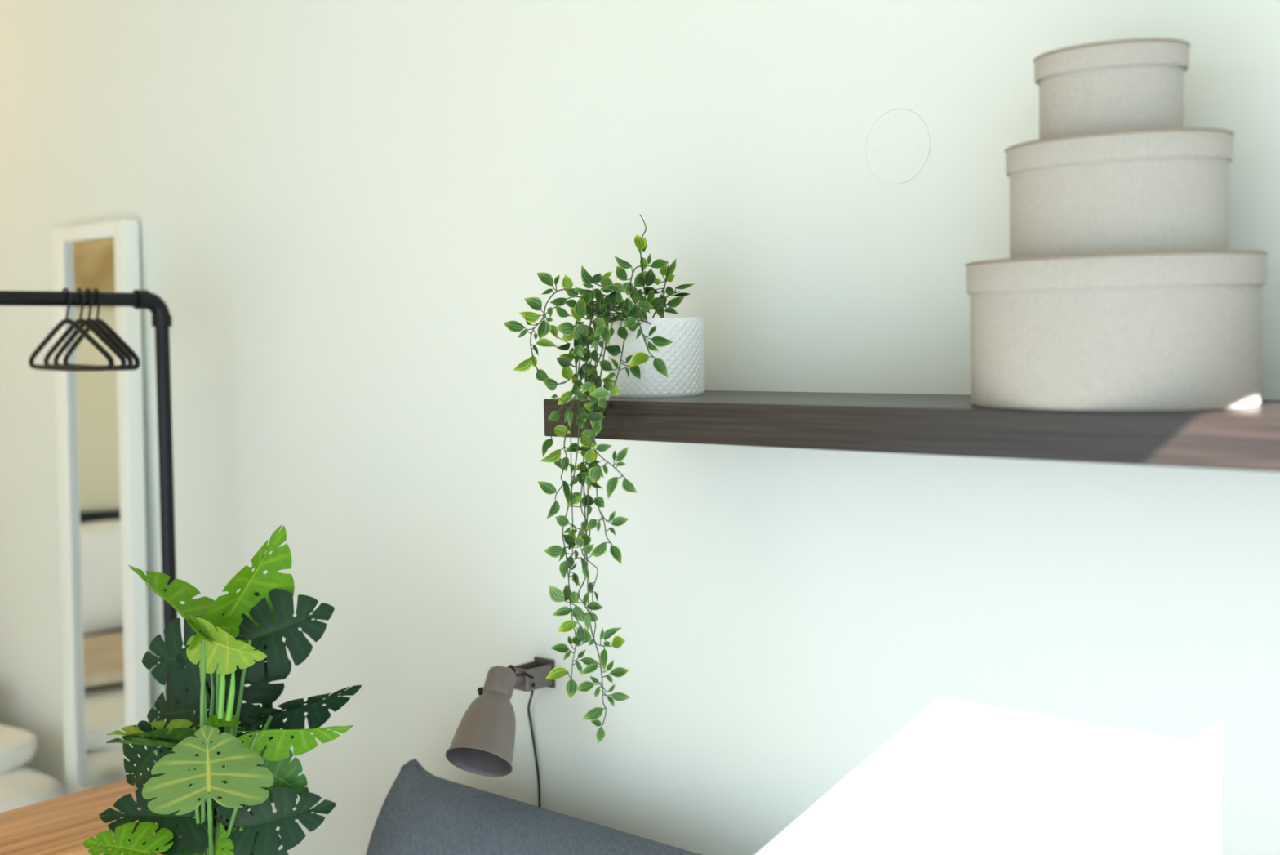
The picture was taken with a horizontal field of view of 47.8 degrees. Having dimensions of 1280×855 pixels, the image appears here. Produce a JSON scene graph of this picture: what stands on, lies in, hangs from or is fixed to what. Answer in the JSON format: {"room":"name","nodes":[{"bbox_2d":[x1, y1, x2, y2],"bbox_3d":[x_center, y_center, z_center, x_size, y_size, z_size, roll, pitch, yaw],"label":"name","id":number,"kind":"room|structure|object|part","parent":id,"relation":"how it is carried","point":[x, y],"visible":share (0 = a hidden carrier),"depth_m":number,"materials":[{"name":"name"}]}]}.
{"room":"bedroom","nodes":[
{"label":"bedroom","id":0,"kind":"room"},
{"bbox_2d":[0,0,1279,854],"bbox_3d":[-0.313,-0.040,2.588,5.260,2.720,0.200,2,5,42],"label":"wall","id":1,"kind":"structure","parent":0,"point":[342,209],"depth_m":2.15,"materials":[{"name":"paint"}]},
{"bbox_2d":[50,219,150,795],"bbox_3d":[-1.201,0.212,3.221,0.331,1.320,0.041,2,4,42],"label":"wall mirror","id":2,"kind":"object","parent":1,"relation":"attached to","point":[100,421],"visible":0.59,"depth_m":3.21,"materials":[{"name":"white paint"}]},
{"bbox_3d":[-1.194,0.848,3.247,0.226,0.048,0.034,2,4,42],"label":"frame rail","id":3,"kind":"part","parent":2,"relation":"part of","materials":[{"name":"white paint"}]},
{"bbox_3d":[-1.201,-0.430,3.182,0.226,0.033,0.034,2,4,42],"label":"frame rail","id":4,"kind":"part","parent":2,"relation":"part of","materials":[{"name":"white paint"}]},
{"bbox_2d":[68,237,126,787],"bbox_3d":[-1.198,0.205,3.213,0.234,1.247,0.008,2,4,42],"label":"mirror glass","id":5,"kind":"object","parent":2,"relation":"on","point":[97,557],"depth_m":3.22,"materials":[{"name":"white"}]},
{"bbox_3d":[-1.193,0.212,3.230,0.311,1.300,0.016,2,4,42],"label":"panel","id":6,"kind":"part","parent":2,"relation":"part of","materials":[{"name":"white paint"}]},
{"bbox_2d":[445,656,555,806],"bbox_3d":[-0.193,0.629,2.240,0.102,0.531,0.275,1,4,26],"label":"wall lamp","id":7,"kind":"object","parent":1,"relation":"attached to","point":[482,743],"visible":0.98,"depth_m":2.18,"materials":[{"name":"grey metal"}]},
{"bbox_3d":[-0.241,0.405,2.217,0.015,0.013,0.012,-1,4,11],"label":"switch knob","id":8,"kind":"part","parent":7,"relation":"part of","materials":[{"name":"black plastic"}]},
{"bbox_3d":[-0.223,0.448,2.166,0.109,0.159,0.146,2,5,42],"label":"lamp shade","id":9,"kind":"part","parent":7,"relation":"part of","materials":[{"name":"beige metal"}]},
{"bbox_3d":[-0.200,0.393,2.269,0.025,0.041,0.083,0,4,15],"label":"arm","id":10,"kind":"part","parent":7,"relation":"part of","materials":[{"name":"beige metal"}]},
{"bbox_3d":[-0.165,0.644,2.348,0.017,0.484,0.078,-2,4,-12],"label":"cord","id":11,"kind":"part","parent":7,"relation":"part of","materials":[{"name":"black plastic"}]},
{"bbox_3d":[-0.155,0.397,2.346,0.044,0.046,0.006,2,5,42],"label":"wall plate","id":12,"kind":"part","parent":7,"relation":"part of","materials":[{"name":"grey metal"}]},
{"bbox_2d":[865,108,930,184],"bbox_3d":[0.329,-0.358,1.844,0.095,0.095,0.004,2,5,42],"label":"cover plate","id":13,"kind":"object","parent":1,"relation":"attached to","point":[902,128],"visible":1,"depth_m":1.84,"materials":[{"name":"paint"}]},
{"bbox_2d":[543,390,1279,471],"bbox_3d":[0.382,-0.005,1.654,1.143,0.050,0.260,2,5,42],"label":"wall shelf","id":14,"kind":"object","parent":1,"relation":"attached to","point":[940,424],"visible":0.79,"depth_m":1.55,"materials":[{"name":"brown wood"}]},
{"bbox_2d":[503,214,705,742],"bbox_3d":[-0.011,0.062,1.905,0.263,0.690,0.242,-3,4,-24],"label":"trailing plant","id":15,"kind":"object","parent":14,"relation":"on","point":[661,357],"visible":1,"depth_m":1.88,"materials":[{"name":"green plant"}]},
{"bbox_3d":[0.022,-0.096,1.970,0.133,0.104,0.133,2,5,42],"label":"pot","id":16,"kind":"part","parent":15,"relation":"part of","materials":[{"name":"white ceramic"}]},
{"bbox_2d":[964,249,1267,411],"bbox_3d":[0.498,-0.102,1.530,0.313,0.156,0.243,2,5,42],"label":"storage box","id":17,"kind":"object","parent":14,"relation":"on","point":[1159,331],"visible":1,"depth_m":1.42,"materials":[{"name":"cardboard"}]},
{"bbox_3d":[0.496,-0.162,1.526,0.311,0.034,0.241,2,5,42],"label":"lid","id":18,"kind":"part","parent":17,"relation":"part of","materials":[{"name":"cardboard"}]},
{"bbox_2d":[1004,127,1234,257],"bbox_3d":[0.499,-0.239,1.516,0.235,0.120,0.185,2,5,42],"label":"storage box","id":19,"kind":"object","parent":17,"relation":"on","point":[1150,189],"visible":0.87,"depth_m":1.43,"materials":[{"name":"cardboard"}]},
{"bbox_2d":[1033,38,1190,139],"bbox_3d":[0.492,-0.346,1.513,0.161,0.093,0.128,2,5,42],"label":"storage box","id":20,"kind":"object","parent":19,"relation":"on","point":[1136,83],"visible":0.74,"depth_m":1.46,"materials":[{"name":"cardboard"}]},
{"bbox_3d":[0.492,-0.380,1.510,0.159,0.026,0.126,2,5,42],"label":"lid","id":21,"kind":"part","parent":20,"relation":"part of","materials":[{"name":"cardboard"}]},
{"bbox_3d":[0.498,-0.285,1.513,0.233,0.029,0.183,2,5,42],"label":"lid","id":22,"kind":"part","parent":19,"relation":"part of","materials":[{"name":"cardboard"}]},
{"bbox_3d":[-1.631,1.510,1.083,5.400,0.100,4.400,2,5,42],"label":"floor","id":23,"kind":"structure","parent":0,"visible":0},
{"bbox_2d":[0,724,65,812],"bbox_3d":[-2.349,1.053,2.956,1.306,0.582,1.982,2,5,42],"label":"bed","id":24,"kind":"object","parent":23,"relation":"on","point":[20,785],"visible":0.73,"depth_m":3.27,"materials":[{"name":"white fabric"}]},
{"bbox_2d":[0,724,37,773],"bbox_3d":[-2.404,0.803,3.014,1.095,0.089,1.935,2,5,42],"label":"duvet","id":25,"kind":"object","parent":24,"relation":"on","point":[18,746],"depth_m":3.34,"materials":[{"name":"white fabric"}]},
{"bbox_3d":[-2.360,0.983,2.940,1.310,0.333,1.958,2,5,42],"label":"mattress","id":26,"kind":"part","parent":24,"relation":"part of","materials":[{"name":"white fabric"}]},
{"bbox_2d":[0,289,178,719],"bbox_3d":[-1.321,0.556,2.427,0.340,1.596,1.204,3,6,44],"label":"rack","id":27,"kind":"object","parent":23,"relation":"on","point":[162,319],"visible":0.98,"depth_m":2.78,"materials":[{"name":"black metal"}]},
{"bbox_2d":[28,288,114,371],"bbox_3d":[-1.050,-0.179,2.648,0.010,0.153,0.416,-5,5,-41],"label":"clothes hanger","id":28,"kind":"object","parent":27,"relation":"hanging from","point":[66,321],"visible":0.98,"depth_m":2.63,"materials":[{"name":"black plastic"}]},
{"bbox_2d":[44,288,126,370],"bbox_3d":[-1.032,-0.181,2.667,0.010,0.153,0.416,-5,5,-40],"label":"clothes hanger","id":29,"kind":"object","parent":27,"relation":"hanging from","point":[123,362],"visible":0.75,"depth_m":2.65,"materials":[{"name":"black plastic"}]},
{"bbox_2d":[53,288,133,370],"bbox_3d":[-1.021,-0.182,2.679,0.010,0.153,0.416,-5,5,-39],"label":"clothes hanger","id":30,"kind":"object","parent":27,"relation":"hanging from","point":[95,323],"visible":0.68,"depth_m":2.66,"materials":[{"name":"black plastic"}]},
{"bbox_2d":[62,288,140,370],"bbox_3d":[-1.010,-0.182,2.690,0.010,0.153,0.416,-4,5,-38],"label":"clothes hanger","id":31,"kind":"object","parent":27,"relation":"hanging from","point":[100,322],"visible":0.7,"depth_m":2.66,"materials":[{"name":"black plastic"}]},
{"bbox_2d":[0,776,181,854],"bbox_3d":[-0.927,0.989,2.206,0.262,0.750,0.575,2,5,42],"label":"wooden table","id":32,"kind":"object","parent":23,"relation":"on","point":[59,825],"visible":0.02,"depth_m":2.23,"materials":[{"name":"brown wood"}]},
{"bbox_2d":[82,524,361,854],"bbox_3d":[-0.605,0.754,2.142,0.327,1.214,0.363,2,5,42],"label":"monstera plant","id":33,"kind":"object","parent":23,"relation":"on","point":[228,639],"visible":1,"depth_m":2.11,"materials":[{"name":"green plant leaves"},{"name":"green stems"}]},
{"bbox_2d":[365,758,702,854],"bbox_3d":[0.072,0.980,1.665,1.815,0.798,0.691,2,5,42],"label":"sofa","id":34,"kind":"object","parent":23,"relation":"on","point":[422,812],"visible":1,"depth_m":2.19,"materials":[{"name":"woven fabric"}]}
]}

